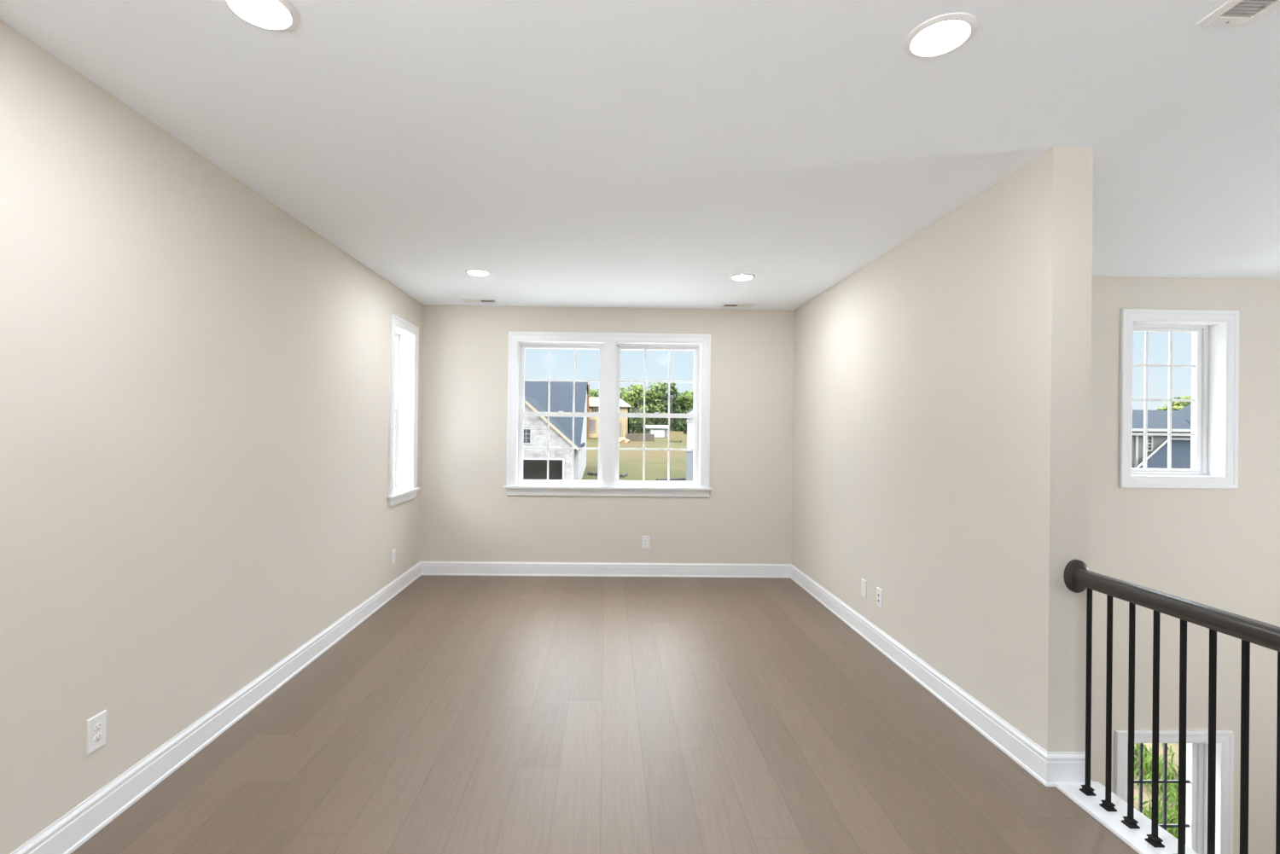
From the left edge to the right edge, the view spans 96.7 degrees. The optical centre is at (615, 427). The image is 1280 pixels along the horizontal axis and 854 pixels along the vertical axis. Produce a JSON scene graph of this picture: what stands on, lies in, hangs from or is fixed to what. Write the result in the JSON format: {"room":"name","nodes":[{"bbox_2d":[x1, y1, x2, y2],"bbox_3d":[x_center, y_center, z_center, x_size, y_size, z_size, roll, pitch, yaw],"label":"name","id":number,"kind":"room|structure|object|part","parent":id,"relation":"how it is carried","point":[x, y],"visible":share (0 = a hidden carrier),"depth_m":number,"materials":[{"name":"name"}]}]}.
{"room":"empty upstairs loft","nodes":[
{"label":"empty upstairs loft","id":0,"kind":"room"},
{"bbox_2d":[0,19,423,853],"bbox_3d":[-2.030,0.268,1.207,0.270,3.040,9.678,1,0,-1],"label":"wall","id":1,"kind":"structure","parent":0,"point":[194,378],"depth_m":2.35,"materials":[{"name":"paint"}]},
{"bbox_2d":[86,709,106,756],"bbox_3d":[-1.915,1.128,2.103,0.008,0.128,0.079,1,0,-1],"label":"wall outlet","id":2,"kind":"object","parent":1,"relation":"attached to","point":[96,725],"visible":1,"depth_m":2.10,"materials":[{"name":"plastic"}]},
{"bbox_2d":[93,733,101,742],"bbox_3d":[-1.913,1.147,2.103,0.003,0.028,0.034,1,0,-1],"label":"socket","id":3,"kind":"object","parent":2,"relation":"attached to","point":[97,736],"depth_m":2.10,"materials":[{"name":"plastic"}]},
{"bbox_2d":[93,722,102,731],"bbox_3d":[-1.912,1.108,2.103,0.003,0.028,0.034,1,0,-1],"label":"socket","id":4,"kind":"object","parent":2,"relation":"attached to","point":[97,726],"depth_m":2.10,"materials":[{"name":"plastic"}]},
{"bbox_2d":[10,561,421,853],"bbox_3d":[-1.897,1.420,1.071,0.018,0.139,9.408,1,0,-1],"label":"baseboard","id":5,"kind":"structure","parent":1,"relation":"attached to","point":[78,825],"depth_m":2.54,"materials":[{"name":"paint"}]},
{"bbox_2d":[391,548,395,564],"bbox_3d":[-1.961,1.148,5.032,0.008,0.128,0.079,1,0,-1],"label":"wall outlet","id":6,"kind":"object","parent":1,"relation":"attached to","point":[392,550],"visible":1,"depth_m":5.02,"materials":[{"name":"plastic"}]},
{"bbox_2d":[387,314,420,507],"bbox_3d":[-2.050,-0.143,5.243,0.288,1.671,0.736,1,0,-1],"label":"window","id":7,"kind":"structure","parent":1,"relation":"in","point":[403,487],"depth_m":5.50,"materials":[{"name":"paint"}]},
{"bbox_3d":[-2.127,0.203,5.241,0.034,0.745,0.483,1,0,-1],"label":"sash","id":8,"kind":"part","parent":7,"relation":"part of","materials":[{"name":"plastic"}]},
{"bbox_3d":[-2.144,-0.151,5.241,0.100,1.485,0.512,1,0,-1],"label":"frame","id":9,"kind":"part","parent":7,"relation":"part of","materials":[{"name":"plastic"}]},
{"bbox_3d":[-2.009,0.605,5.242,0.188,0.025,0.736,1,0,-1],"label":"sill","id":10,"kind":"part","parent":7,"relation":"part of","materials":[{"name":"paint"}]},
{"bbox_2d":[70,575,1139,853],"bbox_3d":[2.427,1.689,1.139,8.673,0.300,9.408,1,0,-1],"label":"floor","id":11,"kind":"structure","parent":0,"point":[464,714],"depth_m":2.68,"materials":[{"name":"brown wood"}]},
{"bbox_2d":[420,304,794,564],"bbox_3d":[-0.078,0.301,5.942,3.784,3.040,0.270,1,0,-1],"label":"wall","id":12,"kind":"structure","parent":0,"point":[468,514],"depth_m":5.80,"materials":[{"name":"paint"}]},
{"bbox_2d":[420,561,791,577],"bbox_3d":[-0.089,1.452,5.795,3.784,0.139,0.018,1,0,-1],"label":"baseboard","id":13,"kind":"structure","parent":12,"relation":"attached to","point":[450,568],"depth_m":5.79,"materials":[{"name":"paint"}]},
{"bbox_2d":[503,331,712,497],"bbox_3d":[-0.066,-0.126,5.877,2.112,1.665,0.233,1,0,-1],"label":"window","id":14,"kind":"structure","parent":12,"relation":"in","point":[609,346],"depth_m":5.81,"materials":[{"name":"paint"}]},
{"bbox_3d":[-0.569,0.216,5.913,0.846,0.738,0.034,1,0,-1],"label":"sash","id":15,"kind":"part","parent":14,"relation":"part of","materials":[{"name":"plastic"}]},
{"bbox_3d":[-0.565,-0.134,5.935,0.875,1.470,0.100,1,0,-1],"label":"frame","id":16,"kind":"part","parent":14,"relation":"part of","materials":[{"name":"plastic"}]},
{"bbox_3d":[-0.562,-0.481,5.953,0.846,0.743,0.034,1,0,-1],"label":"sash","id":17,"kind":"part","parent":14,"relation":"part of","materials":[{"name":"plastic"}]},
{"bbox_3d":[-0.073,0.618,5.825,2.112,0.025,0.133,1,0,-1],"label":"sill","id":18,"kind":"part","parent":14,"relation":"part of","materials":[{"name":"paint"}]},
{"bbox_3d":[0.428,0.227,5.929,0.846,0.738,0.034,1,0,-1],"label":"sash","id":19,"kind":"part","parent":14,"relation":"part of","materials":[{"name":"plastic"}]},
{"bbox_3d":[0.435,-0.469,5.969,0.846,0.743,0.034,1,0,-1],"label":"sash","id":20,"kind":"part","parent":14,"relation":"part of","materials":[{"name":"plastic"}]},
{"bbox_3d":[0.432,-0.123,5.951,0.875,1.470,0.100,1,0,-1],"label":"frame","id":21,"kind":"part","parent":14,"relation":"part of","materials":[{"name":"plastic"}]},
{"bbox_2d":[641,535,649,548],"bbox_3d":[0.308,1.176,5.806,0.079,0.128,0.008,1,0,-1],"label":"wall outlet","id":22,"kind":"object","parent":12,"relation":"attached to","point":[645,539],"visible":1,"depth_m":5.80,"materials":[{"name":"plastic"}]},
{"bbox_2d":[0,0,1279,310],"bbox_3d":[2.461,-1.301,1.146,9.213,0.200,9.948,1,0,-1],"label":"ceiling","id":23,"kind":"structure","parent":0,"point":[605,154],"depth_m":2.29,"materials":[{"name":"paint"}]},
{"bbox_2d":[221,0,299,31],"bbox_3d":[-1.048,-1.232,1.678,0.203,0.013,0.203,1,0,-1],"label":"recessed light","id":24,"kind":"object","parent":23,"relation":"in","point":[275,15],"visible":1,"depth_m":1.69,"materials":[{"name":"white plastic"}]},
{"bbox_2d":[465,268,491,276],"bbox_3d":[-1.092,-1.226,4.531,0.203,0.013,0.203,1,0,-1],"label":"recessed light","id":25,"kind":"object","parent":23,"relation":"in","point":[479,272],"visible":1,"depth_m":4.50,"materials":[{"name":"white plastic"}]},
{"bbox_2d":[461,298,498,302],"bbox_3d":[-1.318,-1.227,5.553,0.320,0.012,0.140,1,0,-1],"label":"ceiling vent","id":26,"kind":"object","parent":23,"relation":"in","point":[466,300],"visible":1,"depth_m":5.54,"materials":[{"name":"metal"}]},
{"bbox_2d":[720,303,756,307],"bbox_3d":[1.211,-1.198,5.622,0.320,0.012,0.140,1,0,-1],"label":"ceiling vent","id":27,"kind":"object","parent":23,"relation":"in","point":[723,305],"visible":1,"depth_m":5.61,"materials":[{"name":"metal"}]},
{"bbox_2d":[729,273,755,280],"bbox_3d":[1.022,-1.202,4.579,0.203,0.013,0.203,1,0,-1],"label":"recessed light","id":28,"kind":"object","parent":23,"relation":"in","point":[744,276],"visible":1,"depth_m":4.55,"materials":[{"name":"white plastic"}]},
{"bbox_2d":[903,11,978,58],"bbox_3d":[1.008,-1.209,1.769,0.203,0.013,0.203,1,0,-1],"label":"recessed light","id":29,"kind":"object","parent":23,"relation":"in","point":[942,34],"visible":1,"depth_m":1.75,"materials":[{"name":"white plastic"}]},
{"bbox_2d":[1196,0,1279,26],"bbox_3d":[1.818,-1.202,1.516,0.162,0.009,0.370,1,0,-1],"label":"ceiling vent","id":30,"kind":"object","parent":23,"relation":"in","point":[1247,13],"visible":1,"depth_m":1.65,"materials":[{"name":"metal"}]},
{"bbox_2d":[791,147,1093,751],"bbox_3d":[1.929,0.171,4.279,0.174,2.740,3.659,1,0,-1],"label":"wall","id":31,"kind":"structure","parent":0,"point":[942,386],"depth_m":2.97,"materials":[{"name":"paint"}]},
{"bbox_2d":[861,578,866,598],"bbox_3d":[1.828,1.187,4.192,0.008,0.128,0.079,1,0,-1],"label":"wall plate","id":32,"kind":"object","parent":31,"relation":"attached to","point":[864,583],"visible":1,"depth_m":4.18,"materials":[{"name":"plastic"}]},
{"bbox_2d":[876,587,882,609],"bbox_3d":[1.831,1.186,3.952,0.009,0.128,0.079,1,0,-1],"label":"jack plate","id":33,"kind":"object","parent":31,"relation":"attached to","point":[879,592],"visible":1,"depth_m":3.94,"materials":[{"name":"plastic"}]},
{"bbox_2d":[790,564,1047,786],"bbox_3d":[1.821,1.470,4.130,0.018,0.139,3.407,1,0,-1],"label":"baseboard","id":34,"kind":"structure","parent":31,"relation":"attached to","point":[1022,750],"depth_m":3.17,"materials":[{"name":"paint"}]},
{"bbox_2d":[1046,751,1085,786],"bbox_3d":[1.934,1.467,2.438,0.192,0.139,0.018,1,0,-1],"label":"baseboard","id":35,"kind":"structure","parent":31,"relation":"attached to","point":[1062,767],"depth_m":2.43,"materials":[{"name":"paint"}]},
{"bbox_2d":[1055,781,1198,853],"bbox_3d":[1.992,1.528,1.387,0.198,0.016,2.118,1,0,-1],"label":"trim","id":36,"kind":"structure","parent":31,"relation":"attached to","point":[1134,838],"depth_m":2.20,"materials":[{"name":"paint"}]},
{"bbox_2d":[1063,559,1279,853],"bbox_3d":[1.991,1.006,1.399,0.110,1.030,2.098,1,0,-1],"label":"stair railing","id":37,"kind":"object","parent":36,"relation":"on","point":[1077,576],"visible":1,"depth_m":2.00,"materials":[{"name":"black metal"}]},
{"bbox_3d":[1.994,0.635,1.441,0.065,0.065,1.981,1,0,-1],"label":"handrail","id":38,"kind":"part","parent":37,"relation":"part of","materials":[{"name":"black wood"}]},
{"bbox_2d":[1089,276,1279,853],"bbox_3d":[4.487,1.725,4.586,4.985,5.790,0.270,1,0,-1],"label":"wall","id":39,"kind":"structure","parent":0,"point":[1219,549],"depth_m":4.45,"materials":[{"name":"paint"}]},
{"bbox_2d":[1114,730,1233,853],"bbox_3d":[4.348,3.227,4.534,0.925,1.708,0.224,1,0,-1],"label":"window","id":40,"kind":"structure","parent":39,"relation":"in","point":[1196,741],"depth_m":4.45,"materials":[{"name":"paint"}]},
{"bbox_3d":[4.347,3.227,4.606,0.680,1.475,0.045,1,0,-1],"label":"sash","id":41,"kind":"part","parent":40,"relation":"part of","materials":[{"name":"plastic"}]},
{"bbox_3d":[4.347,3.227,4.604,0.741,1.524,0.083,1,0,-1],"label":"frame","id":42,"kind":"part","parent":40,"relation":"part of","materials":[{"name":"plastic"}]},
{"bbox_2d":[1118,308,1239,488],"bbox_3d":[4.399,-0.219,4.543,0.925,1.392,0.224,1,0,-1],"label":"window","id":43,"kind":"structure","parent":39,"relation":"in","point":[1214,366],"depth_m":4.47,"materials":[{"name":"paint"}]},
{"bbox_3d":[4.398,-0.219,4.615,0.680,1.159,0.045,1,0,-1],"label":"sash","id":44,"kind":"part","parent":43,"relation":"part of","materials":[{"name":"plastic"}]},
{"bbox_3d":[4.398,-0.219,4.613,0.741,1.208,0.083,1,0,-1],"label":"frame","id":45,"kind":"part","parent":43,"relation":"part of","materials":[{"name":"plastic"}]},
{"label":"outside","id":46,"kind":"structure","parent":0,"visible":0},
{"bbox_2d":[581,427,686,481],"bbox_3d":[24.792,2.665,202.740,376.000,6.039,395.340,1,0,-1],"label":"ground","id":47,"kind":"structure","parent":46,"point":[631,461],"depth_m":70.03,"materials":[{"name":"green plant"}]},
{"bbox_2d":[523,381,587,480],"bbox_3d":[-13.850,-0.151,52.479,21.950,9.850,19.820,1,0,-1],"label":"brick house","id":48,"kind":"structure","parent":47,"relation":"on","point":[536,392],"depth_m":46.41,"materials":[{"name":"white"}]},
{"bbox_3d":[-6.717,0.687,42.886,0.630,1.030,0.015,1,0,-1],"label":"pane","id":49,"kind":"part","parent":48,"relation":"part of","materials":[{"name":"glass"}]},
{"bbox_3d":[-6.655,3.578,42.873,5.600,2.510,0.040,1,0,-1],"label":"garage frame","id":50,"kind":"part","parent":48,"relation":"part of","materials":[{"name":"white wood"}]},
{"bbox_2d":[587,471,597,476],"bbox_3d":[-2.038,4.512,54.212,1.896,0.452,0.553,1,0,44],"label":"sock","id":51,"kind":"object","parent":47,"relation":"on","point":[589,473],"visible":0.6,"depth_m":54.05,"materials":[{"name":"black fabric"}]},
{"bbox_2d":[589,389,599,397],"bbox_3d":[-5.684,-4.047,149.930,7.859,11.982,8.641,1,0,35],"label":"tree","id":52,"kind":"object","parent":47,"relation":"on","point":[592,392],"visible":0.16,"depth_m":148.15,"materials":[{"name":"green plant"}]},
{"bbox_2d":[586,384,631,437],"bbox_3d":[-2.817,-2.936,116.277,11.750,10.632,10.400,1,0,-1],"label":"house","id":53,"kind":"structure","parent":47,"relation":"on","point":[592,403],"depth_m":111.94,"materials":[{"name":"brown brick"}]},
{"bbox_3d":[-4.554,-0.282,111.883,1.600,2.600,0.120,1,0,-1],"label":"door frame","id":54,"kind":"part","parent":53,"relation":"part of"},
{"bbox_2d":[619,472,628,477],"bbox_3d":[0.791,4.569,53.694,0.470,0.470,1.701,1,0,17],"label":"sock","id":55,"kind":"object","parent":47,"relation":"on","point":[624,474],"visible":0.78,"depth_m":53.30,"materials":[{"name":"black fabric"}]},
{"bbox_2d":[619,437,629,442],"bbox_3d":[1.139,2.585,99.994,2.908,1.581,2.210,1,0,-1],"label":"dirt mound","id":56,"kind":"object","parent":47,"relation":"on","point":[621,439],"visible":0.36,"depth_m":99.27,"materials":[{"name":"beige soil"}]},
{"bbox_2d":[619,387,634,411],"bbox_3d":[0.642,-4.558,158.133,10.018,13.009,9.110,1,0,-27],"label":"tree","id":57,"kind":"object","parent":47,"relation":"on","point":[623,389],"visible":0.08,"depth_m":156.84,"materials":[{"name":"green plant"}]},
{"bbox_2d":[619,391,642,429],"bbox_3d":[3.260,-3.674,150.171,8.819,11.489,9.074,1,0,-42],"label":"tree","id":58,"kind":"object","parent":47,"relation":"on","point":[624,392],"visible":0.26,"depth_m":149.50,"materials":[{"name":"green plant"}]},
{"bbox_2d":[625,433,639,441],"bbox_3d":[3.192,2.021,104.619,2.660,1.720,1.280,1,0,-1],"label":"crate stack","id":59,"kind":"object","parent":47,"relation":"on","point":[632,437],"visible":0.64,"depth_m":104.06,"materials":[{"name":"brown wood"}]},
{"bbox_2d":[628,412,643,433],"bbox_3d":[4.232,-0.682,137.779,5.939,5.847,5.207,1,0,-15],"label":"tree","id":60,"kind":"object","parent":47,"relation":"on","point":[631,424],"visible":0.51,"depth_m":136.92,"materials":[{"name":"green plant"}]},
{"bbox_2d":[622,384,656,432],"bbox_3d":[5.867,-4.370,146.352,9.449,13.218,9.183,1,0,-3],"label":"tree","id":61,"kind":"object","parent":47,"relation":"on","point":[637,391],"visible":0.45,"depth_m":145.89,"materials":[{"name":"green plant"}]},
{"bbox_2d":[636,417,656,433],"bbox_3d":[7.777,-0.468,138.063,4.187,5.425,4.775,1,0,-43],"label":"tree","id":62,"kind":"object","parent":47,"relation":"on","point":[649,420],"visible":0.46,"depth_m":137.32,"materials":[{"name":"green plant"}]},
{"bbox_2d":[634,389,659,429],"bbox_3d":[8.145,-3.868,150.317,8.569,12.041,8.328,1,0,23],"label":"tree","id":63,"kind":"object","parent":47,"relation":"on","point":[646,390],"visible":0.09,"depth_m":149.61,"materials":[{"name":"green plant"}]},
{"bbox_2d":[640,433,654,441],"bbox_3d":[5.885,2.051,104.661,2.428,1.720,1.280,1,0,-1],"label":"crate stack","id":64,"kind":"object","parent":47,"relation":"on","point":[650,437],"visible":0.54,"depth_m":104.09,"materials":[{"name":"brown wood"}]},
{"bbox_2d":[645,424,668,437],"bbox_3d":[8.720,1.041,119.650,4.787,2.820,3.800,1,0,-1],"label":"shed","id":65,"kind":"object","parent":47,"relation":"on","point":[658,433],"visible":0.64,"depth_m":118.15,"materials":[{"name":"white wood"}]},
{"bbox_2d":[645,382,678,429],"bbox_3d":[11.975,-4.740,148.419,9.377,14.006,10.311,1,0,-28],"label":"tree","id":66,"kind":"object","parent":47,"relation":"on","point":[658,391],"visible":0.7,"depth_m":146.43,"materials":[{"name":"green plant"}]},
{"bbox_2d":[652,412,674,431],"bbox_3d":[11.743,-0.636,138.488,5.421,5.948,4.753,1,0,-25],"label":"tree","id":67,"kind":"object","parent":47,"relation":"on","point":[665,421],"visible":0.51,"depth_m":137.71,"materials":[{"name":"green plant"}]},
{"bbox_2d":[655,477,685,481],"bbox_3d":[5.170,4.747,50.739,3.393,0.459,0.604,1,0,-24],"label":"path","id":68,"kind":"structure","parent":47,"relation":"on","point":[672,479],"depth_m":50.42,"materials":[{"name":"white concrete"}]},
{"bbox_2d":[661,383,681,431],"bbox_3d":[14.226,-4.684,144.626,5.294,13.905,5.107,1,0,9],"label":"tree","id":69,"kind":"object","parent":47,"relation":"on","point":[673,392],"visible":0.81,"depth_m":144.16,"materials":[{"name":"green plant"}]},
{"bbox_3d":[14.387,-6.840,144.767,5.160,9.587,4.500,1,0,-35],"label":"crown","id":70,"kind":"part","parent":69,"relation":"part of","materials":[{"name":"green plant"}]},
{"bbox_2d":[669,431,683,442],"bbox_3d":[11.157,1.897,104.785,2.565,2.150,1.200,1,0,-1],"label":"stack","id":71,"kind":"object","parent":47,"relation":"on","point":[673,435],"visible":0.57,"depth_m":104.19,"materials":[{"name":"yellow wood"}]},
{"bbox_2d":[671,413,686,433],"bbox_3d":[15.748,-0.515,138.290,4.482,5.762,5.111,1,0,-30],"label":"tree","id":72,"kind":"object","parent":47,"relation":"on","point":[678,425],"visible":0.66,"depth_m":137.25,"materials":[{"name":"green plant"}]},
{"bbox_2d":[669,397,690,431],"bbox_3d":[16.902,-3.162,150.117,8.607,10.702,8.364,1,0,18],"label":"tree","id":73,"kind":"object","parent":47,"relation":"on","point":[678,398],"visible":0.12,"depth_m":148.64,"materials":[{"name":"green plant"}]},
{"bbox_2d":[673,392,693,433],"bbox_3d":[18.116,-3.333,146.129,8.456,11.141,7.690,1,0,36],"label":"tree","id":74,"kind":"object","parent":47,"relation":"on","point":[686,398],"visible":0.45,"depth_m":145.04,"materials":[{"name":"green plant"}]},
{"bbox_2d":[681,389,693,411],"bbox_3d":[20.686,-3.795,150.475,9.900,12.092,9.003,1,0,-18],"label":"tree","id":75,"kind":"object","parent":47,"relation":"on","point":[692,391],"visible":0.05,"depth_m":148.84,"materials":[{"name":"green plant"}]},
{"bbox_2d":[685,408,693,481],"bbox_3d":[9.470,0.501,44.983,9.120,9.040,10.340,1,0,-1],"label":"house","id":76,"kind":"structure","parent":47,"relation":"on","point":[689,454],"depth_m":40.08,"materials":[{"name":"grey brick"}]},
{"bbox_2d":[1131,403,1191,468],"bbox_3d":[48.715,0.650,49.211,22.228,9.657,12.120,1,0,-1],"label":"house","id":77,"kind":"structure","parent":47,"relation":"on","point":[1181,419],"depth_m":45.64,"materials":[{"name":"blue"}]},
{"bbox_3d":[42.694,1.318,45.654,0.534,1.035,0.020,1,0,-1],"label":"pane","id":78,"kind":"part","parent":77,"relation":"part of","materials":[{"name":"grey glass"}]},
{"bbox_2d":[1158,395,1191,410],"bbox_3d":[78.237,0.512,77.380,7.737,9.522,7.519,1,0,25],"label":"tree","id":79,"kind":"object","parent":47,"relation":"on","point":[1182,404],"visible":0.1,"depth_m":77.46,"materials":[{"name":"green plant"}]},
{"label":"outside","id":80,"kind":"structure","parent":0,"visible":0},
{"bbox_2d":[1127,743,1186,844],"bbox_3d":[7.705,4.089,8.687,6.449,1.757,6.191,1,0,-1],"label":"grass","id":81,"kind":"structure","parent":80,"point":[1147,762],"depth_m":7.16,"materials":[{"name":"green plant"}]}
]}

